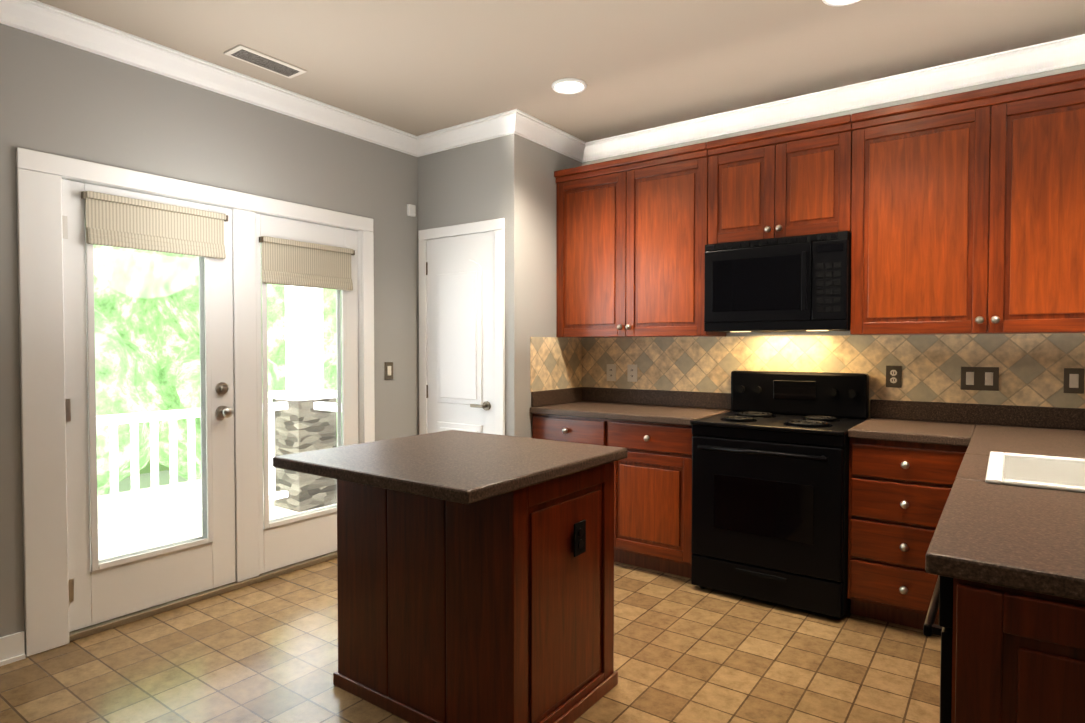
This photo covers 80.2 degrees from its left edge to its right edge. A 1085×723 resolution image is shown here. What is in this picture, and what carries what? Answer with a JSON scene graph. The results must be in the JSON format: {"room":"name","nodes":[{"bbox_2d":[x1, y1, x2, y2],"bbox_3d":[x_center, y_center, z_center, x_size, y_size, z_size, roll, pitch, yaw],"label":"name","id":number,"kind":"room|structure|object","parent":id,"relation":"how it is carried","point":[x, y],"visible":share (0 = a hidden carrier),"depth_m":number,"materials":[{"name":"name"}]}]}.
{"room":"kitchen","nodes":[
{"label":"kitchen","id":0,"kind":"room"},
{"bbox_2d":[0,23,418,645],"bbox_3d":[-2.342,-0.119,2.626,0.150,2.740,6.685,1,2,36],"label":"wall","id":1,"kind":"structure","parent":0,"point":[60,99],"depth_m":3.21,"materials":[{"name":"grey paint"}]},
{"bbox_2d":[0,631,25,665],"bbox_3d":[-3.152,1.226,1.379,0.027,0.110,3.305,1,2,36],"label":"baseboard","id":2,"kind":"structure","parent":1,"relation":"attached to","point":[12,648],"depth_m":2.67,"materials":[{"name":"white wood"}]},
{"bbox_2d":[62,179,235,631],"bbox_3d":[-1.889,0.197,3.161,0.141,2.020,0.788,1,2,36],"label":"door leaf","id":3,"kind":"structure","parent":1,"relation":"in","point":[106,589],"depth_m":3.12,"materials":[{"name":"white"}]},
{"bbox_2d":[81,191,227,258],"bbox_3d":[-1.863,-0.653,3.150,0.032,0.235,0.659,1,2,36],"label":"blind","id":4,"kind":"object","parent":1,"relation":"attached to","point":[121,222],"visible":1,"depth_m":3.12,"materials":[{"name":"fabric"}]},
{"bbox_2d":[16,147,374,656],"bbox_3d":[-1.717,0.161,3.508,0.200,2.140,1.855,1,2,36],"label":"door frame","id":5,"kind":"structure","parent":1,"relation":"attached to","point":[40,176],"depth_m":2.82,"materials":[{"name":"white wood"}]},
{"bbox_2d":[0,0,419,156],"bbox_3d":[-2.437,-1.428,2.255,0.093,0.105,5.479,1,2,36],"label":"crown molding","id":6,"kind":"structure","parent":1,"relation":"attached to","point":[36,17],"depth_m":3.18,"materials":[{"name":"white wood"}]},
{"bbox_2d":[259,236,354,290],"bbox_3d":[-1.378,-0.572,3.826,0.032,0.260,0.629,1,2,36],"label":"blind","id":7,"kind":"object","parent":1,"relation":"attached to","point":[294,263],"visible":1,"depth_m":3.80,"materials":[{"name":"fabric"}]},
{"bbox_2d":[256,213,358,573],"bbox_3d":[-1.407,0.180,3.892,0.069,2.020,0.695,1,2,36],"label":"door leaf","id":8,"kind":"structure","parent":1,"relation":"in","point":[284,541],"depth_m":3.85,"materials":[{"name":"white"}]},
{"bbox_2d":[385,362,392,379],"bbox_3d":[-1.028,0.062,4.318,0.008,0.116,0.072,1,2,36],"label":"switch plate","id":9,"kind":"object","parent":1,"relation":"attached to","point":[388,370],"visible":1,"depth_m":4.31,"materials":[{"name":"brown metal"}]},
{"bbox_2d":[407,204,415,216],"bbox_3d":[-0.905,-1.041,4.445,0.030,0.080,0.060,1,2,36],"label":"sensor","id":10,"kind":"object","parent":1,"relation":"attached to","point":[411,210],"visible":0.98,"depth_m":4.43,"materials":[{"name":"white plastic"}]},
{"bbox_2d":[0,558,940,722],"bbox_3d":[-0.009,1.340,0.979,5.900,0.100,6.685,1,2,36],"label":"floor","id":11,"kind":"structure","parent":0,"point":[685,651],"depth_m":2.65,"materials":[{"name":"tile"}]},
{"bbox_2d":[273,430,627,722],"bbox_3d":[-0.317,0.797,2.412,0.940,0.920,0.920,1,2,36],"label":"kitchen island","id":12,"kind":"object","parent":11,"relation":"on","point":[475,577],"visible":1,"depth_m":2.21,"materials":[{"name":"brown wood"}]},
{"bbox_2d":[532,414,692,577],"bbox_3d":[0.547,0.779,4.091,1.122,0.878,0.660,1,2,36],"label":"base cabinet","id":13,"kind":"object","parent":11,"relation":"on","point":[653,500],"visible":0.4,"depth_m":3.71,"materials":[{"name":"brown wood"}]},
{"bbox_2d":[530,387,730,425],"bbox_3d":[0.555,0.268,4.090,1.124,0.140,0.633,1,2,36],"label":"countertop","id":14,"kind":"structure","parent":13,"relation":"on","point":[668,407],"depth_m":4.15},
{"bbox_2d":[690,370,868,618],"bbox_3d":[1.283,0.649,3.492,0.760,1.165,0.732,1,2,36],"label":"range","id":15,"kind":"object","parent":11,"relation":"on","point":[770,478],"visible":0.98,"depth_m":3.27,"materials":[{"name":"black metal"}]},
{"bbox_2d":[847,438,967,629],"bbox_3d":[1.821,0.800,3.174,0.481,0.878,0.660,1,2,36],"label":"base cabinet","id":16,"kind":"object","parent":11,"relation":"on","point":[899,492],"visible":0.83,"depth_m":2.97,"materials":[{"name":"brown wood"}]},
{"bbox_2d":[848,399,975,443],"bbox_3d":[1.823,0.289,3.166,0.480,0.140,0.651,1,2,36],"label":"countertop","id":17,"kind":"structure","parent":16,"relation":"on","point":[889,420],"depth_m":3.32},
{"bbox_2d":[951,578,1084,722],"bbox_3d":[1.229,0.842,1.372,0.605,0.878,0.811,1,2,36],"label":"base cabinet","id":18,"kind":"object","parent":11,"relation":"on","point":[1018,655],"visible":0.46,"depth_m":1.13,"materials":[{"name":"brown wood"}]},
{"bbox_2d":[923,575,952,722],"bbox_3d":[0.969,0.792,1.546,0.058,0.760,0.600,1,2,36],"label":"dishwasher","id":19,"kind":"object","parent":18,"relation":"in","point":[942,598],"visible":0.42,"depth_m":1.29,"materials":[{"name":"black metal"}]},
{"bbox_2d":[925,404,1084,600],"bbox_3d":[1.735,0.315,2.065,0.667,0.140,2.541,1,2,36],"label":"countertop","id":20,"kind":"structure","parent":18,"relation":"on","point":[1031,539],"depth_m":1.48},
{"bbox_2d":[985,451,1084,492],"bbox_3d":[1.659,0.281,1.950,0.512,0.536,0.610,1,2,36],"label":"sink","id":21,"kind":"object","parent":20,"relation":"in","point":[1045,472],"visible":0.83,"depth_m":2.20,"materials":[{"name":"white ceramic"}]},
{"bbox_2d":[1000,405,1084,414],"bbox_3d":[2.285,0.297,2.833,0.420,0.140,0.651,1,2,36],"label":"countertop","id":22,"kind":"structure","parent":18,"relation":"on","point":[1024,410],"depth_m":3.11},
{"bbox_2d":[418,134,581,437],"bbox_3d":[-0.295,-0.165,4.602,0.860,2.740,0.786,1,2,36],"label":"wall","id":23,"kind":"structure","parent":0,"point":[510,179],"depth_m":4.17,"materials":[{"name":"grey paint"}]},
{"bbox_2d":[426,231,494,433],"bbox_3d":[-0.568,0.184,4.280,0.621,2.035,0.066,1,2,36],"label":"pantry door","id":24,"kind":"structure","parent":23,"relation":"in","point":[460,385],"depth_m":4.26,"materials":[{"name":"white wood"}]},
{"bbox_2d":[418,218,504,434],"bbox_3d":[-0.551,0.153,4.297,0.760,2.120,0.020,1,2,36],"label":"door frame","id":25,"kind":"structure","parent":23,"relation":"attached to","point":[497,226],"depth_m":4.12,"materials":[{"name":"white wood"}]},
{"bbox_2d":[416,109,531,155],"bbox_3d":[-0.466,-1.472,4.152,0.833,0.105,0.094,1,2,36],"label":"crown molding","id":26,"kind":"structure","parent":23,"relation":"attached to","point":[515,121],"depth_m":4.13,"materials":[{"name":"white wood"}]},
{"bbox_2d":[521,116,587,159],"bbox_3d":[0.061,-1.474,4.250,0.093,0.105,0.660,1,2,36],"label":"crown molding","id":27,"kind":"structure","parent":23,"relation":"attached to","point":[544,134],"depth_m":4.30,"materials":[{"name":"white wood"}]},
{"bbox_2d":[37,0,1084,141],"bbox_3d":[-0.009,-1.499,0.913,5.900,0.100,6.685,1,2,36],"label":"ceiling","id":28,"kind":"structure","parent":0,"point":[417,67],"depth_m":3.06,"materials":[{"name":"beige paint"}]},
{"bbox_2d":[224,45,306,78],"bbox_3d":[-1.383,-1.498,3.231,0.150,0.009,0.360,1,2,36],"label":"ceiling vent","id":29,"kind":"object","parent":28,"relation":"in","point":[261,60],"visible":0.98,"depth_m":3.21,"materials":[{"name":"silver metal"}]},
{"bbox_2d":[551,78,586,93],"bbox_3d":[0.145,-1.506,3.523,0.194,0.021,0.194,1,2,36],"label":"recessed light","id":30,"kind":"object","parent":28,"relation":"in","point":[569,86],"visible":0.98,"depth_m":3.51,"materials":[{"name":"white"}]},
{"bbox_2d":[822,0,860,5],"bbox_3d":[1.222,-1.484,2.587,0.194,0.021,0.194,1,2,36],"label":"recessed light","id":31,"kind":"object","parent":28,"relation":"in","point":[837,2],"visible":0.92,"depth_m":2.66,"materials":[{"name":"white"}]},
{"bbox_2d":[582,64,1084,424],"bbox_3d":[1.901,-0.141,3.596,5.900,2.740,0.150,1,2,36],"label":"wall","id":32,"kind":"structure","parent":0,"point":[946,93],"depth_m":3.69,"materials":[{"name":"grey paint"}]},
{"bbox_2d":[607,364,615,380],"bbox_3d":[0.481,0.078,4.513,0.075,0.118,0.010,1,2,36],"label":"electrical outlet plate","id":33,"kind":"object","parent":32,"relation":"attached to","point":[611,372],"visible":1,"depth_m":4.51,"materials":[{"name":"beige plastic"}]},
{"bbox_2d":[627,364,636,381],"bbox_3d":[0.615,0.080,4.417,0.075,0.118,0.010,1,2,36],"label":"electrical outlet plate","id":34,"kind":"object","parent":32,"relation":"attached to","point":[631,373],"visible":1,"depth_m":4.42,"materials":[{"name":"beige plastic"}]},
{"bbox_2d":[554,142,725,337],"bbox_3d":[0.611,-0.720,4.189,1.069,1.120,0.370,1,2,36],"label":"upper cabinet","id":35,"kind":"object","parent":32,"relation":"attached to","point":[632,236],"visible":0.98,"depth_m":4.04,"materials":[{"name":"brown wood"}]},
{"bbox_2d":[706,114,852,243],"bbox_3d":[1.356,-0.973,3.646,0.765,0.590,0.370,1,2,36],"label":"upper cabinet","id":36,"kind":"object","parent":32,"relation":"attached to","point":[792,180],"visible":0.88,"depth_m":3.50,"materials":[{"name":"brown wood"}]},
{"bbox_2d":[704,231,850,332],"bbox_3d":[1.343,-0.421,3.641,0.759,0.503,0.412,1,2,36],"label":"microwave","id":37,"kind":"object","parent":36,"relation":"attached to","point":[801,283],"visible":1,"depth_m":3.47,"materials":[{"name":"black"}]},
{"bbox_2d":[530,333,1084,418],"bbox_3d":[1.538,0.096,3.388,3.540,0.475,0.620,1,2,36],"label":"tile backsplash","id":38,"kind":"structure","parent":32,"relation":"attached to","point":[1031,368],"depth_m":3.64,"materials":[{"name":"beige tile"}]},
{"bbox_2d":[577,34,1084,162],"bbox_3d":[2.134,-1.451,3.247,4.630,0.105,0.094,1,2,36],"label":"crown molding","id":39,"kind":"structure","parent":32,"relation":"attached to","point":[1070,51],"depth_m":3.53,"materials":[{"name":"white wood"}]},
{"bbox_2d":[886,366,901,387],"bbox_3d":[1.901,0.081,3.490,0.075,0.118,0.010,1,2,36],"label":"electrical outlet plate","id":40,"kind":"object","parent":32,"relation":"attached to","point":[893,376],"visible":1,"depth_m":3.49,"materials":[{"name":"brown metal"}]},
{"bbox_2d":[850,69,1084,334],"bbox_3d":[2.142,-0.694,3.087,1.168,1.120,0.370,1,2,36],"label":"upper cabinet","id":41,"kind":"object","parent":32,"relation":"attached to","point":[968,213],"visible":1,"depth_m":3.01,"materials":[{"name":"brown wood"}]},
{"bbox_2d":[961,367,998,390],"bbox_3d":[2.212,0.087,3.264,0.160,0.118,0.013,1,2,36],"label":"switch plate","id":42,"kind":"object","parent":32,"relation":"attached to","point":[979,378],"visible":1,"depth_m":3.26,"materials":[{"name":"brown metal"}]},
{"bbox_2d":[1064,368,1083,393],"bbox_3d":[2.513,0.092,3.047,0.075,0.118,0.013,1,2,36],"label":"switch plate","id":43,"kind":"object","parent":32,"relation":"attached to","point":[1073,380],"visible":1,"depth_m":3.04,"materials":[{"name":"brown metal"}]},
{"label":"outside","id":44,"kind":"structure","parent":0,"visible":0},
{"bbox_2d":[107,470,187,493],"bbox_3d":[-14.342,1.531,14.280,26.800,0.100,60.000,1,2,36],"label":"ground","id":45,"kind":"structure","parent":44,"point":[166,477],"depth_m":8.66,"materials":[{"name":"green plant"}]},
{"bbox_2d":[93,245,341,495],"bbox_3d":[-8.882,-3.018,8.771,11.141,9.612,17.025,1,2,36],"label":"foliage","id":46,"kind":"object","parent":45,"relation":"on","point":[135,303],"depth_m":7.46,"materials":[{"name":"green plant"}]},
{"bbox_2d":[98,479,334,559],"bbox_3d":[-2.830,1.288,4.745,3.019,0.130,8.000,1,2,36],"label":"ground","id":47,"kind":"structure","parent":44,"point":[109,541],"depth_m":4.91,"materials":[{"name":"beige"}]},
{"bbox_2d":[96,285,341,536],"bbox_3d":[-2.830,-0.287,4.709,3.019,3.020,8.000,1,2,36],"label":"railing","id":48,"kind":"object","parent":47,"relation":"on","point":[294,504],"depth_m":5.23,"materials":[{"name":"wood"}]}
]}

